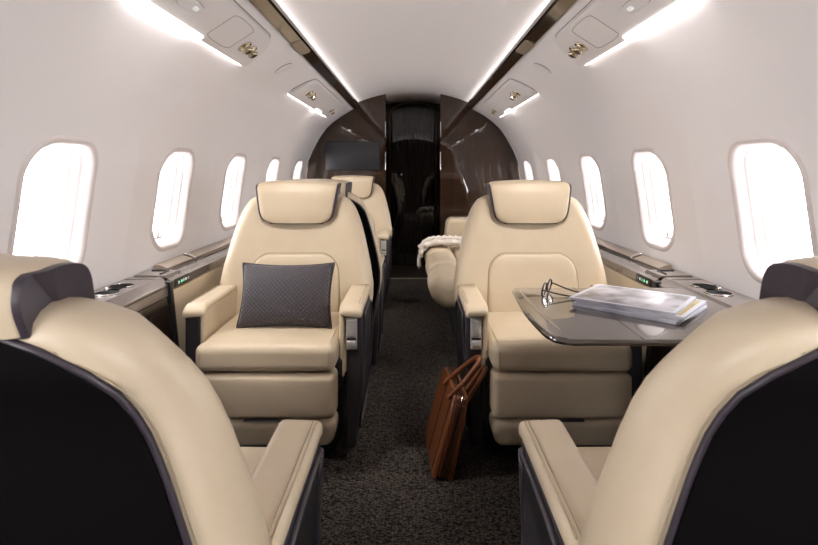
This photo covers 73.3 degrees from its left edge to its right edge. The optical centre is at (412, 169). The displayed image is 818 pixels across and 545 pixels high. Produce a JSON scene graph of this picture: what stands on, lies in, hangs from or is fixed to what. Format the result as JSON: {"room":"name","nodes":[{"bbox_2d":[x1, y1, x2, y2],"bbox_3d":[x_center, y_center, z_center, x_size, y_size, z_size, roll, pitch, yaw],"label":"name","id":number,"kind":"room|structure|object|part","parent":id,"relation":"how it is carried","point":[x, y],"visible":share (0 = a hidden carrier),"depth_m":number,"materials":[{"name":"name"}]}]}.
{"room":"aircraft cabin","nodes":[
{"label":"aircraft cabin","id":0,"kind":"room"},
{"bbox_2d":[0,0,353,289],"bbox_3d":[-0.838,0.223,2.500,0.525,1.775,7.600,0,0,0],"label":"wall","id":1,"kind":"structure","parent":0,"point":[116,75],"depth_m":1.98,"materials":[{"name":"white plastic"}]},
{"bbox_2d":[7,136,97,263],"bbox_3d":[-1.127,0.129,1.670,0.196,0.463,0.370,0,0,0],"label":"window","id":2,"kind":"structure","parent":1,"relation":"in","point":[72,166],"depth_m":1.80,"materials":[{"name":"grey glass"}]},
{"bbox_2d":[94,277,178,346],"bbox_3d":[-0.969,0.740,0.753,0.232,0.680,2.706,0,0,0],"label":"console","id":3,"kind":"object","parent":1,"relation":"attached to","point":[152,298],"visible":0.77,"depth_m":1.98,"materials":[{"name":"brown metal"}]},
{"bbox_2d":[94,282,134,295],"bbox_3d":[-1.024,0.441,1.888,0.099,0.082,0.202,0,0,0],"label":"cup holder","id":4,"kind":"object","parent":3,"relation":"on","point":[117,288],"depth_m":1.89,"materials":[{"name":"black plastic"}]},
{"bbox_2d":[94,277,166,306],"bbox_3d":[-1.008,0.425,0.750,0.155,0.030,2.700,0,0,0],"label":"countertop","id":5,"kind":"structure","parent":3,"relation":"on","point":[142,288],"depth_m":1.90,"materials":[{"name":"grey laminate"}]},
{"bbox_3d":[-0.925,0.769,0.740,0.130,0.581,2.680,0,0,0],"label":"panel","id":6,"kind":"part","parent":3,"relation":"part of","materials":[{"name":"brown wood"}]},
{"bbox_3d":[-0.921,0.752,2.094,0.137,0.655,0.024,0,0,0],"label":"divider post","id":7,"kind":"part","parent":3,"relation":"part of","materials":[{"name":"black plastic"}]},
{"bbox_2d":[150,147,194,251],"bbox_3d":[-1.127,0.129,2.480,0.196,0.463,0.370,0,0,0],"label":"window","id":8,"kind":"structure","parent":1,"relation":"in","point":[175,172],"depth_m":2.60,"materials":[{"name":"grey glass"}]},
{"bbox_2d":[133,237,231,353],"bbox_3d":[-0.971,0.725,3.769,0.229,0.670,3.322,0,0,0],"label":"ledge","id":9,"kind":"object","parent":1,"relation":"attached to","point":[193,274],"visible":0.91,"depth_m":2.36,"materials":[{"name":"beige leather"}]},
{"bbox_3d":[-1.012,0.412,2.185,0.132,0.012,0.130,0,0,0],"label":"hatch lid","id":10,"kind":"part","parent":9,"relation":"part of","materials":[{"name":"grey metal"}]},
{"bbox_3d":[-0.926,0.440,2.200,0.017,0.032,0.140,0,0,0],"label":"switch panel","id":11,"kind":"part","parent":9,"relation":"part of","materials":[{"name":"black plastic"}]},
{"bbox_3d":[-0.923,0.761,3.770,0.134,0.598,3.320,0,0,0],"label":"ledge panel","id":12,"kind":"part","parent":9,"relation":"part of","materials":[{"name":"beige leather"}]},
{"bbox_2d":[173,246,228,272],"bbox_3d":[-0.984,0.425,2.930,0.072,0.005,1.340,0,0,0],"label":"tray","id":13,"kind":"object","parent":9,"relation":"on","point":[186,265],"depth_m":2.57,"materials":[{"name":"grey laminate"}]},
{"bbox_2d":[133,0,270,66],"bbox_3d":[-0.699,-0.526,1.151,0.168,0.132,2.710,0,0,0],"label":"panel","id":14,"kind":"object","parent":1,"relation":"attached to","point":[223,26],"visible":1,"depth_m":1.94,"materials":[{"name":"white plastic"}]},
{"bbox_3d":[-0.688,-0.512,1.700,0.038,0.027,0.150,0,0,0],"label":"sign plate","id":15,"kind":"part","parent":14,"relation":"part of","materials":[{"name":"white plastic"}]},
{"bbox_2d":[199,40,240,65],"bbox_3d":[-0.778,-0.476,1.155,0.009,0.010,2.650,0,0,0],"label":"light","id":16,"kind":"object","parent":14,"relation":"attached to","point":[203,41],"depth_m":2.19,"materials":[{"name":"white plastic"}]},
{"bbox_2d":[219,153,246,230],"bbox_3d":[-1.127,0.129,3.300,0.196,0.463,0.370,0,0,0],"label":"window","id":17,"kind":"structure","parent":1,"relation":"in","point":[232,188],"depth_m":3.43,"materials":[{"name":"grey glass"}]},
{"bbox_2d":[264,157,279,181],"bbox_3d":[-1.127,0.129,4.170,0.196,0.463,0.370,0,0,0],"label":"window","id":18,"kind":"structure","parent":1,"relation":"in","point":[272,170],"depth_m":4.31,"materials":[{"name":"grey glass"}]},
{"bbox_2d":[275,63,291,73],"bbox_3d":[-0.689,-0.543,2.930,0.092,0.058,0.094,0,0,0],"label":"light","id":19,"kind":"object","parent":1,"relation":"attached to","point":[285,67],"visible":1,"depth_m":2.92,"materials":[{"name":"white plastic"}]},
{"bbox_2d":[292,159,302,179],"bbox_3d":[-1.127,0.129,5.070,0.196,0.463,0.370,0,0,0],"label":"window","id":20,"kind":"structure","parent":1,"relation":"in","point":[297,170],"depth_m":5.21,"materials":[{"name":"white glass"}]},
{"bbox_2d":[249,0,360,108],"bbox_3d":[-0.551,-0.616,2.075,0.064,0.048,6.750,0,0,0],"label":"trim","id":21,"kind":"structure","parent":1,"relation":"attached to","point":[270,9],"depth_m":2.62,"materials":[{"name":"brown metal"}]},
{"bbox_3d":[-0.551,-0.604,2.720,0.048,0.022,0.240,0,0,0],"label":"rail plate","id":22,"kind":"part","parent":21,"relation":"part of","materials":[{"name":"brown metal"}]},
{"bbox_2d":[288,79,341,117],"bbox_3d":[-0.699,-0.526,4.171,0.168,0.132,1.510,0,0,0],"label":"panel","id":23,"kind":"object","parent":1,"relation":"attached to","point":[312,93],"visible":0.99,"depth_m":3.90,"materials":[{"name":"white plastic"}]},
{"bbox_2d":[390,265,427,277],"bbox_3d":[0.000,1.082,5.875,0.620,0.001,0.790,0,0,0],"label":"floor","id":24,"kind":"structure","parent":0,"point":[397,271],"depth_m":5.86,"materials":[{"name":"brown carpet"}]},
{"bbox_2d":[276,0,549,103],"bbox_3d":[0.000,-0.700,2.500,1.170,0.160,7.600,0,0,0],"label":"ceiling","id":25,"kind":"structure","parent":0,"point":[402,50],"depth_m":3.12,"materials":[{"name":"white plastic"}]},
{"bbox_2d":[306,94,519,235],"bbox_3d":[0.000,0.176,5.844,2.240,1.888,0.812,0,0,0],"label":"wall","id":26,"kind":"structure","parent":0,"point":[473,152],"depth_m":5.45,"materials":[{"name":"brown wood"}]},
{"bbox_2d":[326,141,379,169],"bbox_3d":[-0.595,-0.140,5.434,0.534,0.284,0.028,0,0,0],"label":"monitor","id":27,"kind":"object","parent":26,"relation":"attached to","point":[340,155],"visible":1,"depth_m":5.42,"materials":[{"name":"black glass"}]},
{"bbox_2d":[390,278,426,278],"bbox_3d":[0.000,1.076,5.458,0.570,0.008,0.027,0,0,0],"label":"trim","id":28,"kind":"structure","parent":26,"relation":"attached to","point":[390,278],"depth_m":5.45,"materials":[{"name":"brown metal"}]},
{"bbox_2d":[388,102,437,264],"bbox_3d":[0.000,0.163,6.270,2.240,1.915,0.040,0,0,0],"label":"door frame","id":29,"kind":"structure","parent":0,"point":[390,105],"depth_m":6.25,"materials":[{"name":"brown wood"}]},
{"bbox_2d":[388,101,437,264],"bbox_3d":[0.000,0.150,6.207,0.555,1.861,0.089,0,0,0],"label":"door","id":30,"kind":"structure","parent":29,"relation":"in","point":[412,126],"depth_m":6.22,"materials":[{"name":"brown wood"}]},
{"bbox_2d":[320,279,520,544],"bbox_3d":[0.000,1.095,2.090,1.600,0.030,6.780,0,0,0],"label":"floor","id":31,"kind":"structure","parent":0,"point":[381,490],"depth_m":1.99,"materials":[{"name":"carpet"}]},
{"bbox_2d":[0,253,323,544],"bbox_3d":[-0.510,0.580,0.857,0.677,1.000,0.741,0,0,0],"label":"seat","id":32,"kind":"object","parent":31,"relation":"on","point":[111,434],"visible":1,"depth_m":0.56,"materials":[{"name":"beige leather"}]},
{"bbox_3d":[-0.510,0.465,0.654,0.674,0.671,0.292,0,0,0],"label":"backrest","id":33,"kind":"part","parent":32,"relation":"part of","materials":[{"name":"beige leather"}]},
{"bbox_2d":[240,447,265,475],"bbox_3d":[-0.510,0.650,0.978,0.488,0.104,0.495,0,0,0],"label":"seat cushion","id":34,"kind":"object","parent":32,"relation":"on","point":[252,455],"depth_m":1.16,"materials":[{"name":"beige leather"}]},
{"bbox_2d":[182,180,373,453],"bbox_3d":[-0.514,0.562,2.239,0.676,1.036,0.691,0,0,0],"label":"seat","id":35,"kind":"object","parent":31,"relation":"on","point":[262,377],"visible":0.84,"depth_m":2.03,"materials":[{"name":"beige leather"}]},
{"bbox_3d":[-0.773,0.627,2.222,0.032,0.245,0.396,0,0,0],"label":"arm panel","id":36,"kind":"part","parent":35,"relation":"part of","materials":[{"name":"beige leather"}]},
{"bbox_2d":[196,312,338,370],"bbox_3d":[-0.514,0.650,2.143,0.488,0.104,0.495,0,0,0],"label":"seat cushion","id":37,"kind":"object","parent":35,"relation":"on","point":[223,346],"depth_m":1.91,"materials":[{"name":"beige leather"}]},
{"bbox_2d":[236,262,334,328],"bbox_3d":[-0.490,0.484,2.130,0.366,0.240,0.133,0,0,0],"label":"throw pillow","id":38,"kind":"object","parent":35,"relation":"on","point":[272,295],"visible":1,"depth_m":2.09,"materials":[{"name":"grey fabric"}]},
{"bbox_2d":[254,253,339,311],"bbox_3d":[-0.514,0.515,2.386,0.400,0.300,0.097,0,0,0],"label":"lumbar cushion","id":39,"kind":"object","parent":35,"relation":"on","point":[259,258],"depth_m":2.39,"materials":[{"name":"beige leather"}]},
{"bbox_3d":[-0.514,0.454,2.446,0.674,0.692,0.252,0,0,0],"label":"backrest","id":40,"kind":"part","parent":35,"relation":"part of","materials":[{"name":"beige leather"}]},
{"bbox_3d":[-0.255,0.627,2.222,0.032,0.245,0.396,0,0,0],"label":"arm panel","id":41,"kind":"part","parent":35,"relation":"part of","materials":[{"name":"beige leather"}]},
{"bbox_3d":[-0.226,0.602,2.023,0.042,0.117,0.014,0,0,0],"label":"latch plate","id":42,"kind":"part","parent":35,"relation":"part of","materials":[{"name":"silver metal"}]},
{"bbox_2d":[293,179,385,364],"bbox_3d":[-0.497,0.562,3.031,0.677,1.036,0.691,0,0,0],"label":"seat","id":43,"kind":"object","parent":31,"relation":"on","point":[378,266],"visible":0.22,"depth_m":2.75,"materials":[{"name":"beige leather"}]},
{"bbox_3d":[-0.497,0.454,2.824,0.674,0.692,0.252,0,0,0],"label":"backrest","id":44,"kind":"part","parent":43,"relation":"part of","materials":[{"name":"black leather"}]},
{"bbox_2d":[331,175,391,301],"bbox_3d":[-0.515,0.562,4.469,0.676,1.036,0.691,0,0,0],"label":"seat","id":45,"kind":"object","parent":31,"relation":"on","point":[371,194],"visible":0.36,"depth_m":4.64,"materials":[{"name":"beige leather"}]},
{"bbox_2d":[369,215,374,231],"bbox_3d":[-0.515,0.515,4.616,0.400,0.300,0.097,0,0,0],"label":"lumbar cushion","id":46,"kind":"object","parent":45,"relation":"on","point":[372,217],"depth_m":4.62,"materials":[{"name":"beige leather"}]},
{"bbox_3d":[-0.515,0.454,4.676,0.674,0.692,0.252,0,0,0],"label":"backrest","id":47,"kind":"part","parent":45,"relation":"part of","materials":[{"name":"beige leather"}]},
{"bbox_2d":[424,216,467,340],"bbox_3d":[0.498,0.746,4.076,0.814,0.668,1.828,0,0,0],"label":"divan","id":48,"kind":"object","parent":31,"relation":"on","point":[441,260],"visible":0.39,"depth_m":3.62,"materials":[{"name":"beige leather"}]},
{"bbox_2d":[417,235,461,268],"bbox_3d":[0.232,0.653,4.419,0.400,0.254,0.239,0,0,0],"label":"knitted throw","id":49,"kind":"object","parent":48,"relation":"on","point":[437,240],"visible":0.94,"depth_m":4.34,"materials":[{"name":"beige fabric"}]},
{"bbox_2d":[451,245,459,257],"bbox_3d":[0.562,0.705,4.480,0.475,0.170,0.516,0,0,0],"label":"seat cushion","id":50,"kind":"object","parent":48,"relation":"on","point":[454,249],"depth_m":4.41,"materials":[{"name":"beige leather"}]},
{"bbox_3d":[0.587,0.600,4.870,0.634,0.360,0.240,0,0,0],"label":"arm","id":51,"kind":"part","parent":48,"relation":"part of","materials":[{"name":"beige leather"}]},
{"bbox_2d":[424,355,487,480],"bbox_3d":[0.158,0.875,2.074,0.203,0.418,0.339,0,0,-4],"label":"briefcase","id":52,"kind":"object","parent":31,"relation":"on","point":[446,420],"visible":1,"depth_m":1.94,"materials":[{"name":"brown leather"}]},
{"bbox_3d":[0.101,0.925,2.069,0.021,0.299,0.327,14,-1,-4],"label":"panel","id":53,"kind":"part","parent":52,"relation":"part of","materials":[{"name":"brown leather"}]},
{"bbox_3d":[0.152,0.937,2.072,0.021,0.299,0.327,14,-1,-4],"label":"panel","id":54,"kind":"part","parent":52,"relation":"part of","materials":[{"name":"brown leather"}]},
{"bbox_3d":[0.179,0.739,2.008,0.095,0.170,0.163,14,-1,-4],"label":"handle","id":55,"kind":"part","parent":52,"relation":"part of","materials":[{"name":"brown leather"}]},
{"bbox_3d":[0.224,0.760,1.983,0.057,0.141,0.088,14,-1,-4],"label":"handle","id":56,"kind":"part","parent":52,"relation":"part of","materials":[{"name":"brown leather"}]},
{"bbox_2d":[454,180,641,453],"bbox_3d":[0.520,0.562,2.239,0.676,1.036,0.691,0,0,0],"label":"seat","id":57,"kind":"object","parent":31,"relation":"on","point":[521,233],"visible":0.84,"depth_m":2.07,"materials":[{"name":"beige leather"}]},
{"bbox_3d":[0.232,0.602,2.023,0.042,0.117,0.014,0,0,0],"label":"latch plate","id":58,"kind":"part","parent":57,"relation":"part of","materials":[{"name":"silver metal"}]},
{"bbox_3d":[0.261,0.627,2.222,0.032,0.245,0.396,0,0,0],"label":"arm panel","id":59,"kind":"part","parent":57,"relation":"part of","materials":[{"name":"beige leather"}]},
{"bbox_3d":[0.520,0.454,2.446,0.674,0.692,0.252,0,0,0],"label":"backrest","id":60,"kind":"part","parent":57,"relation":"part of","materials":[{"name":"beige leather"}]},
{"bbox_2d":[488,253,577,311],"bbox_3d":[0.520,0.515,2.386,0.400,0.300,0.097,0,0,0],"label":"lumbar cushion","id":61,"kind":"object","parent":57,"relation":"on","point":[507,272],"depth_m":2.38,"materials":[{"name":"beige leather"}]},
{"bbox_2d":[488,311,631,370],"bbox_3d":[0.520,0.650,2.143,0.488,0.104,0.495,0,0,0],"label":"seat cushion","id":62,"kind":"object","parent":57,"relation":"on","point":[514,344],"depth_m":1.90,"materials":[{"name":"beige leather"}]},
{"bbox_2d":[518,256,817,544],"bbox_3d":[0.541,0.580,0.857,0.677,1.000,0.741,0,0,0],"label":"seat","id":63,"kind":"object","parent":31,"relation":"on","point":[717,444],"visible":1,"depth_m":0.57,"materials":[{"name":"beige leather"}]},
{"bbox_2d":[577,447,610,481],"bbox_3d":[0.541,0.650,0.978,0.488,0.104,0.495,0,0,0],"label":"seat cushion","id":64,"kind":"object","parent":63,"relation":"on","point":[595,458],"depth_m":1.15,"materials":[{"name":"beige leather"}]},
{"bbox_3d":[0.541,0.465,0.654,0.674,0.671,0.292,0,0,0],"label":"backrest","id":65,"kind":"part","parent":63,"relation":"part of","materials":[{"name":"beige leather"}]},
{"bbox_2d":[472,0,817,299],"bbox_3d":[0.838,0.223,2.500,0.525,1.775,7.600,0,0,0],"label":"wall","id":66,"kind":"structure","parent":0,"point":[709,75],"depth_m":2.00,"materials":[{"name":"white plastic"}]},
{"bbox_2d":[484,79,537,117],"bbox_3d":[0.699,-0.526,4.171,0.168,0.132,1.510,0,0,0],"label":"panel","id":67,"kind":"object","parent":66,"relation":"attached to","point":[513,93],"visible":1,"depth_m":3.90,"materials":[{"name":"white plastic"}]},
{"bbox_2d":[465,0,576,108],"bbox_3d":[0.551,-0.616,2.075,0.064,0.048,6.750,0,0,0],"label":"trim","id":68,"kind":"structure","parent":66,"relation":"attached to","point":[554,9],"depth_m":2.62,"materials":[{"name":"brown metal"}]},
{"bbox_3d":[0.551,-0.604,2.720,0.048,0.022,0.240,0,0,0],"label":"rail plate","id":69,"kind":"part","parent":68,"relation":"part of","materials":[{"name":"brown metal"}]},
{"bbox_2d":[523,159,533,179],"bbox_3d":[1.127,0.129,5.070,0.196,0.463,0.370,0,0,0],"label":"window","id":70,"kind":"structure","parent":66,"relation":"in","point":[528,170],"depth_m":5.21,"materials":[{"name":"white glass"}]},
{"bbox_2d":[534,63,550,73],"bbox_3d":[0.689,-0.543,2.930,0.092,0.058,0.094,0,0,0],"label":"light","id":71,"kind":"object","parent":66,"relation":"attached to","point":[540,67],"visible":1,"depth_m":2.92,"materials":[{"name":"white plastic"}]},
{"bbox_2d":[546,157,560,180],"bbox_3d":[1.127,0.129,4.170,0.196,0.463,0.370,0,0,0],"label":"window","id":72,"kind":"structure","parent":66,"relation":"in","point":[553,170],"depth_m":4.31,"materials":[{"name":"grey glass"}]},
{"bbox_2d":[579,153,606,230],"bbox_3d":[1.127,0.129,3.300,0.196,0.463,0.370,0,0,0],"label":"window","id":73,"kind":"structure","parent":66,"relation":"in","point":[593,188],"depth_m":3.43,"materials":[{"name":"grey glass"}]},
{"bbox_2d":[555,0,692,66],"bbox_3d":[0.699,-0.526,1.151,0.168,0.132,2.710,0,0,0],"label":"panel","id":74,"kind":"object","parent":66,"relation":"attached to","point":[602,26],"visible":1,"depth_m":1.94,"materials":[{"name":"white plastic"}]},
{"bbox_2d":[585,40,626,65],"bbox_3d":[0.778,-0.476,1.155,0.009,0.010,2.650,0,0,0],"label":"light","id":75,"kind":"object","parent":74,"relation":"attached to","point":[622,41],"depth_m":2.19,"materials":[{"name":"white plastic"}]},
{"bbox_3d":[0.688,-0.512,1.700,0.038,0.027,0.150,0,0,0],"label":"sign plate","id":76,"kind":"part","parent":74,"relation":"part of","materials":[{"name":"white plastic"}]},
{"bbox_2d":[595,237,692,381],"bbox_3d":[0.971,0.725,3.769,0.229,0.670,3.322,0,0,0],"label":"ledge","id":77,"kind":"object","parent":66,"relation":"attached to","point":[623,267],"visible":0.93,"depth_m":2.42,"materials":[{"name":"beige leather"}]},
{"bbox_2d":[598,247,652,272],"bbox_3d":[0.984,0.425,2.930,0.072,0.005,1.340,0,0,0],"label":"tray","id":78,"kind":"object","parent":77,"relation":"on","point":[639,265],"depth_m":2.57,"materials":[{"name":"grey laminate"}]},
{"bbox_3d":[0.923,0.761,3.770,0.134,0.598,3.320,0,0,0],"label":"ledge panel","id":79,"kind":"part","parent":77,"relation":"part of","materials":[{"name":"beige leather"}]},
{"bbox_3d":[0.926,0.440,2.200,0.017,0.032,0.140,0,0,0],"label":"switch panel","id":80,"kind":"part","parent":77,"relation":"part of","materials":[{"name":"black plastic"}]},
{"bbox_3d":[1.012,0.412,2.185,0.132,0.012,0.130,0,0,0],"label":"hatch lid","id":81,"kind":"part","parent":77,"relation":"part of","materials":[{"name":"grey metal"}]},
{"bbox_2d":[631,147,675,251],"bbox_3d":[1.127,0.129,2.480,0.196,0.463,0.370,0,0,0],"label":"window","id":82,"kind":"structure","parent":66,"relation":"in","point":[650,172],"depth_m":2.60,"materials":[{"name":"grey glass"}]},
{"bbox_2d":[643,277,755,379],"bbox_3d":[0.969,0.740,0.753,0.232,0.680,2.706,0,0,0],"label":"console","id":83,"kind":"object","parent":66,"relation":"attached to","point":[725,297],"visible":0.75,"depth_m":1.97,"materials":[{"name":"brown wood"}]},
{"bbox_2d":[512,287,727,345],"bbox_3d":[0.627,0.439,1.613,0.605,0.063,0.607,0,0,0],"label":"table","id":84,"kind":"object","parent":83,"relation":"on","point":[554,316],"visible":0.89,"depth_m":1.46,"materials":[{"name":"grey"}]},
{"bbox_2d":[541,278,588,296],"bbox_3d":[0.491,0.384,1.772,0.134,0.048,0.130,0,0,28],"label":"eyeglasses","id":85,"kind":"object","parent":84,"relation":"on","point":[550,279],"visible":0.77,"depth_m":1.79,"materials":[{"name":"black"}]},
{"bbox_2d":[572,301,707,324],"bbox_3d":[0.672,0.403,1.635,0.246,0.009,0.300,0,0,-44],"label":"magazine","id":86,"kind":"object","parent":84,"relation":"on","point":[642,316],"visible":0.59,"depth_m":1.53,"materials":[{"name":"grey paper"}]},
{"bbox_2d":[576,299,705,320],"bbox_3d":[0.680,0.393,1.638,0.300,0.010,0.246,0,0,41],"label":"magazine","id":87,"kind":"object","parent":86,"relation":"on","point":[696,305],"visible":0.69,"depth_m":1.54,"materials":[{"name":"grey paper"}]},
{"bbox_2d":[569,284,695,315],"bbox_3d":[0.660,0.384,1.652,0.298,0.007,0.246,0,0,39],"label":"magazine","id":88,"kind":"object","parent":87,"relation":"on","point":[624,297],"visible":1,"depth_m":1.63,"materials":[{"name":"grey paper"}]},
{"bbox_2d":[677,300,700,315],"bbox_3d":[0.680,0.388,1.638,0.276,0.001,0.217,0,0,41],"label":"picture","id":89,"kind":"object","parent":87,"relation":"on","point":[691,309],"depth_m":1.54},
{"bbox_3d":[0.921,0.752,2.094,0.137,0.655,0.024,0,0,0],"label":"divider post","id":90,"kind":"part","parent":83,"relation":"part of","materials":[{"name":"black plastic"}]},
{"bbox_3d":[0.925,0.769,0.740,0.130,0.581,2.680,0,0,0],"label":"panel","id":91,"kind":"part","parent":83,"relation":"part of","materials":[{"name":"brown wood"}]},
{"bbox_2d":[659,277,755,307],"bbox_3d":[1.008,0.425,0.750,0.155,0.030,2.700,0,0,0],"label":"countertop","id":92,"kind":"structure","parent":83,"relation":"on","point":[726,301],"depth_m":1.87,"materials":[{"name":"grey laminate"}]},
{"bbox_2d":[690,283,733,295],"bbox_3d":[1.024,0.441,1.888,0.099,0.082,0.202,0,0,0],"label":"cup holder","id":93,"kind":"object","parent":83,"relation":"on","point":[706,289],"depth_m":1.88,"materials":[{"name":"black plastic"}]},
{"bbox_2d":[728,136,817,282],"bbox_3d":[1.127,0.129,1.670,0.196,0.463,0.370,0,0,0],"label":"window","id":94,"kind":"structure","parent":66,"relation":"in","point":[753,166],"depth_m":1.80,"materials":[{"name":"grey glass"}]}
]}

